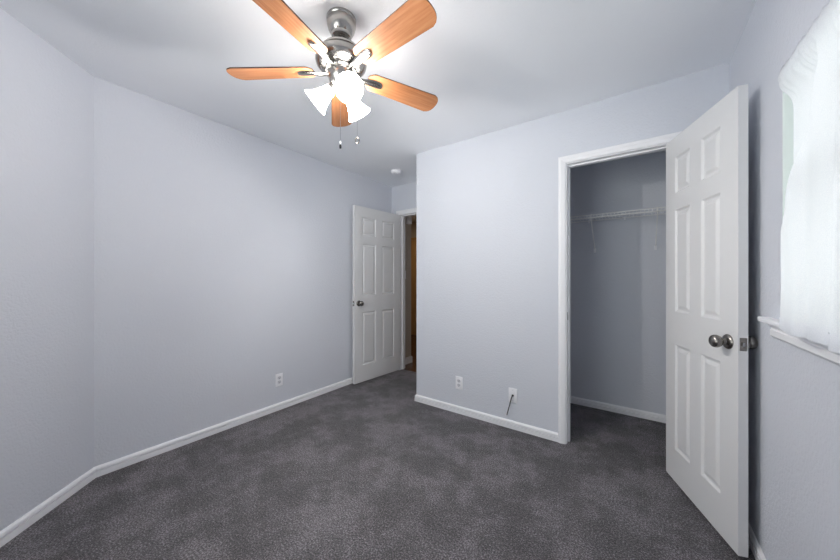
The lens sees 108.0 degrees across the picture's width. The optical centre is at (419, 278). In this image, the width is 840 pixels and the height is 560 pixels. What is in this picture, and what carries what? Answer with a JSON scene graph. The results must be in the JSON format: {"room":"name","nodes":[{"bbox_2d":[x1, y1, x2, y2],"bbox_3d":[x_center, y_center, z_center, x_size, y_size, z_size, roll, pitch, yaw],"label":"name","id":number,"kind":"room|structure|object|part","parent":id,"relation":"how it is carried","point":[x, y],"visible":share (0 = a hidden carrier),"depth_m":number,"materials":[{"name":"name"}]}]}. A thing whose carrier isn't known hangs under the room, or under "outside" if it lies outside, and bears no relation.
{"room":"empty bedroom","nodes":[
{"label":"empty bedroom","id":0,"kind":"room"},
{"bbox_2d":[0,7,93,530],"bbox_3d":[-1.928,-0.010,1.208,0.110,2.440,1.294,0,0,-10],"label":"wall","id":1,"kind":"structure","parent":0,"point":[47,98],"depth_m":1.57,"materials":[{"name":"white paint"}]},
{"bbox_2d":[0,467,95,547],"bbox_3d":[-1.867,1.178,1.218,0.014,0.064,1.294,0,0,-10],"label":"baseboard","id":2,"kind":"structure","parent":1,"relation":"attached to","point":[14,529],"depth_m":1.56,"materials":[{"name":"white wood"}]},
{"bbox_2d":[94,76,410,466],"bbox_3d":[-1.113,-0.010,3.152,0.135,2.440,3.210,0,0,35],"label":"wall","id":3,"kind":"structure","parent":0,"point":[223,254],"depth_m":2.34,"materials":[{"name":"white paint"}]},
{"bbox_2d":[95,377,352,477],"bbox_3d":[-1.176,1.178,2.978,0.014,0.064,2.765,0,0,35],"label":"baseboard","id":4,"kind":"structure","parent":3,"relation":"attached to","point":[125,461],"depth_m":2.32,"materials":[{"name":"white wood"}]},
{"bbox_2d":[275,373,282,386],"bbox_3d":[-1.297,0.934,2.811,0.009,0.115,0.070,0,0,35],"label":"power outlet","id":5,"kind":"object","parent":3,"relation":"attached to","point":[278,377],"visible":1,"depth_m":2.81,"materials":[{"name":"white plastic"}]},
{"bbox_2d":[353,205,399,383],"bbox_3d":[-0.506,0.182,3.731,0.148,2.028,0.758,0,0,40],"label":"door","id":6,"kind":"structure","parent":3,"relation":"in","point":[376,233],"depth_m":3.69,"materials":[{"name":"white wood"}]},
{"bbox_2d":[406,216,411,223],"bbox_3d":[-0.156,-0.835,4.342,0.047,0.120,0.070,0,0,35],"label":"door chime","id":7,"kind":"object","parent":3,"relation":"attached to","point":[408,218],"visible":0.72,"depth_m":4.32,"materials":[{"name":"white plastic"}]},
{"bbox_2d":[0,335,754,559],"bbox_3d":[-0.459,1.240,3.300,5.431,0.060,5.950,0,0,35],"label":"floor","id":8,"kind":"structure","parent":0,"point":[365,470],"depth_m":1.70,"materials":[{"name":"grey carpet"}]},
{"bbox_2d":[0,0,755,221],"bbox_3d":[-0.487,-1.280,3.259,5.831,0.100,6.250,0,0,35],"label":"ceiling","id":9,"kind":"structure","parent":0,"point":[490,66],"depth_m":1.68,"materials":[{"name":"white paint"}]},
{"bbox_2d":[226,0,437,148],"bbox_3d":[-0.350,-0.916,1.414,1.008,0.628,1.042,0,0,35],"label":"ceiling fan","id":10,"kind":"object","parent":9,"relation":"hanging from","point":[344,62],"visible":1,"depth_m":1.38,"materials":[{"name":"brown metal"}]},
{"bbox_3d":[-0.708,-0.983,1.459,0.411,0.032,0.124,0,0,2],"label":"blade","id":11,"kind":"part","parent":10,"relation":"part of","materials":[{"name":"brown wood"}]},
{"bbox_3d":[-0.510,-0.983,1.140,0.124,0.032,0.411,0,0,24],"label":"blade","id":12,"kind":"part","parent":10,"relation":"part of","materials":[{"name":"brown wood"}]},
{"bbox_3d":[-0.482,-0.851,1.441,0.130,0.131,0.122,0,0,35],"label":"lamp shade","id":13,"kind":"part","parent":10,"relation":"part of","materials":[{"name":"white glass"}]},
{"bbox_2d":[328,82,335,93],"bbox_3d":[-0.418,-0.907,1.446,0.046,0.064,0.049,0,0,2],"label":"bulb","id":14,"kind":"object","parent":10,"relation":"attached to","point":[331,86],"depth_m":1.42,"materials":[{"name":"white glass"}]},
{"bbox_3d":[-0.369,-0.776,1.415,0.002,0.277,0.002,0,0,35],"label":"pull chain","id":15,"kind":"part","parent":10,"relation":"part of","materials":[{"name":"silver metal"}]},
{"bbox_3d":[-0.455,-0.983,1.771,0.124,0.032,0.411,0,0,-14],"label":"blade","id":16,"kind":"part","parent":10,"relation":"part of","materials":[{"name":"brown wood"}]},
{"bbox_2d":[340,78,347,87],"bbox_3d":[-0.350,-0.907,1.405,0.048,0.064,0.051,0,0,35],"label":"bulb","id":17,"kind":"object","parent":10,"relation":"attached to","point":[341,81],"depth_m":1.39,"materials":[{"name":"white glass"}]},
{"bbox_3d":[-0.334,-0.870,1.373,0.064,0.062,0.049,0,0,35],"label":"bulb","id":18,"kind":"part","parent":10,"relation":"part of","materials":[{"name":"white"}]},
{"bbox_3d":[-0.327,-0.851,1.348,0.132,0.131,0.118,0,0,35],"label":"lamp shade","id":19,"kind":"part","parent":10,"relation":"part of","materials":[{"name":"white glass"}]},
{"bbox_3d":[-0.324,-0.851,1.533,0.124,0.131,0.133,0,0,35],"label":"lamp shade","id":20,"kind":"part","parent":10,"relation":"part of","materials":[{"name":"white glass"}]},
{"bbox_3d":[-0.115,-0.983,1.231,0.411,0.032,0.124,0,0,40],"label":"blade","id":21,"kind":"part","parent":10,"relation":"part of","materials":[{"name":"brown wood"}]},
{"bbox_3d":[-0.088,-0.983,1.624,0.411,0.032,0.124,0,0,-32],"label":"blade","id":22,"kind":"part","parent":10,"relation":"part of","materials":[{"name":"brown wood"}]},
{"bbox_2d":[391,169,401,174],"bbox_3d":[-0.269,-1.209,3.490,0.132,0.042,0.132,0,0,35],"label":"smoke detector","id":23,"kind":"object","parent":9,"relation":"attached to","point":[393,171],"visible":1,"depth_m":3.45,"materials":[{"name":"white plastic"}]},
{"bbox_2d":[392,182,416,213],"bbox_3d":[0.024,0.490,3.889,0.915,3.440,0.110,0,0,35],"label":"wall","id":24,"kind":"structure","parent":0,"point":[404,197],"depth_m":3.98,"materials":[{"name":"white paint"}]},
{"bbox_2d":[396,208,416,369],"bbox_3d":[0.054,0.158,3.857,0.826,2.104,0.130,0,0,35],"label":"door frame","id":25,"kind":"structure","parent":24,"relation":"attached to","point":[408,212],"depth_m":4.05,"materials":[{"name":"white wood"}]},
{"bbox_2d":[411,221,416,237],"bbox_3d":[0.361,-0.010,6.311,3.480,2.440,0.110,0,0,35],"label":"wall","id":26,"kind":"structure","parent":0,"point":[414,224],"depth_m":6.58,"materials":[{"name":"beige paint"}]},
{"bbox_2d":[411,240,416,334],"bbox_3d":[-0.143,0.195,6.569,0.760,2.030,0.035,0,0,35],"label":"door","id":27,"kind":"structure","parent":26,"relation":"in","point":[413,242],"depth_m":6.54,"materials":[{"name":"brown wood"}]},
{"bbox_2d":[415,63,728,441],"bbox_3d":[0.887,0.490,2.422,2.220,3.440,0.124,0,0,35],"label":"wall","id":28,"kind":"structure","parent":0,"point":[487,204],"depth_m":2.49,"materials":[{"name":"white paint"}]},
{"bbox_2d":[456,376,462,389],"bbox_3d":[0.350,0.938,2.738,0.070,0.115,0.009,0,0,35],"label":"power outlet","id":29,"kind":"object","parent":28,"relation":"attached to","point":[459,380],"visible":1,"depth_m":2.73,"materials":[{"name":"white plastic"}]},
{"bbox_2d":[506,388,516,414],"bbox_3d":[0.733,0.991,2.436,0.071,0.212,0.059,0,0,35],"label":"cable plate","id":30,"kind":"object","parent":28,"relation":"attached to","point":[512,392],"visible":1,"depth_m":2.45,"materials":[{"name":"white plastic"}]},
{"bbox_3d":[0.749,0.942,2.458,0.070,0.115,0.006,0,0,35],"label":"plate","id":31,"kind":"part","parent":30,"relation":"part of","materials":[{"name":"white plastic"}]},
{"bbox_2d":[558,131,681,443],"bbox_3d":[1.346,0.158,2.093,0.715,2.104,0.130,0,0,35],"label":"door frame","id":32,"kind":"structure","parent":28,"relation":"attached to","point":[654,144],"depth_m":2.23,"materials":[{"name":"white wood"}]},
{"bbox_2d":[666,84,757,557],"bbox_3d":[1.466,0.182,1.601,0.166,2.028,0.620,0,0,15],"label":"door","id":33,"kind":"structure","parent":32,"relation":"attached to","point":[708,342],"depth_m":1.49,"materials":[{"name":"white wood"}]},
{"bbox_3d":[1.345,0.284,1.385,0.045,0.058,0.058,0,0,15],"label":"knob","id":34,"kind":"part","parent":33,"relation":"part of","materials":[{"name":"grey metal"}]},
{"bbox_3d":[1.389,0.284,1.311,0.025,0.056,0.003,0,0,15],"label":"latch plate","id":35,"kind":"part","parent":33,"relation":"part of","materials":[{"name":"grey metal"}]},
{"bbox_3d":[1.463,0.284,1.353,0.043,0.058,0.058,0,0,15],"label":"knob","id":36,"kind":"part","parent":33,"relation":"part of","materials":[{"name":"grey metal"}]},
{"bbox_2d":[570,150,665,414],"bbox_3d":[1.383,-0.010,3.108,2.206,2.440,0.110,0,0,35],"label":"wall","id":37,"kind":"structure","parent":0,"point":[618,291],"depth_m":2.75,"materials":[{"name":"white paint"}]},
{"bbox_2d":[570,396,665,422],"bbox_3d":[1.185,1.178,2.734,2.096,0.064,0.730,0,0,35],"label":"baseboard","id":38,"kind":"structure","parent":37,"relation":"attached to","point":[652,416],"depth_m":2.73,"materials":[{"name":"white wood"}]},
{"bbox_2d":[570,207,665,252],"bbox_3d":[1.304,-0.396,2.902,2.084,0.309,0.316,0,0,35],"label":"wire shelf","id":39,"kind":"object","parent":37,"relation":"attached to","point":[657,210],"visible":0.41,"depth_m":2.58,"materials":[{"name":"white metal"}]},
{"bbox_2d":[729,0,839,559],"bbox_3d":[1.231,-0.010,0.868,0.140,2.440,3.940,0,0,35],"label":"wall","id":40,"kind":"structure","parent":0,"point":[794,392],"depth_m":1.14,"materials":[{"name":"white paint"}]},
{"bbox_2d":[748,521,765,559],"bbox_3d":[0.893,1.178,0.525,0.014,0.064,2.990,0,0,35],"label":"baseboard","id":41,"kind":"structure","parent":40,"relation":"attached to","point":[754,545],"depth_m":1.33,"materials":[{"name":"white wood"}]},
{"bbox_2d":[757,91,839,364],"bbox_3d":[0.989,-0.250,0.576,0.156,0.940,1.485,0,0,35],"label":"window","id":42,"kind":"structure","parent":40,"relation":"in","point":[820,350],"depth_m":1.09,"materials":[{"name":"white plastic"}]},
{"bbox_3d":[0.967,0.161,0.592,0.101,0.020,1.485,0,0,35],"label":"sill","id":43,"kind":"part","parent":42,"relation":"part of","materials":[{"name":"white wood"}]},
{"bbox_3d":[-1.158,-0.010,5.084,2.225,2.440,0.110,0,0,35],"label":"wall","id":44,"kind":"structure","parent":0,"visible":0},
{"bbox_2d":[405,356,411,364],"bbox_3d":[-1.155,1.167,4.981,2.349,0.094,0.304,0,0,35],"label":"baseboard","id":45,"kind":"structure","parent":44,"relation":"attached to","point":[408,360],"depth_m":4.35,"materials":[{"name":"white wood"}]},
{"bbox_3d":[0.924,-0.703,0.582,0.030,0.042,1.259,0,0,35],"label":"curtain rod","id":46,"kind":"object","parent":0,"visible":0},
{"bbox_2d":[778,0,839,352],"bbox_3d":[0.914,-0.289,0.595,0.080,0.916,1.250,0,0,35],"label":"sheer curtain","id":47,"kind":"object","parent":46,"relation":"hanging from","point":[810,229],"visible":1,"depth_m":0.83,"materials":[{"name":"white fabric"}]}
]}

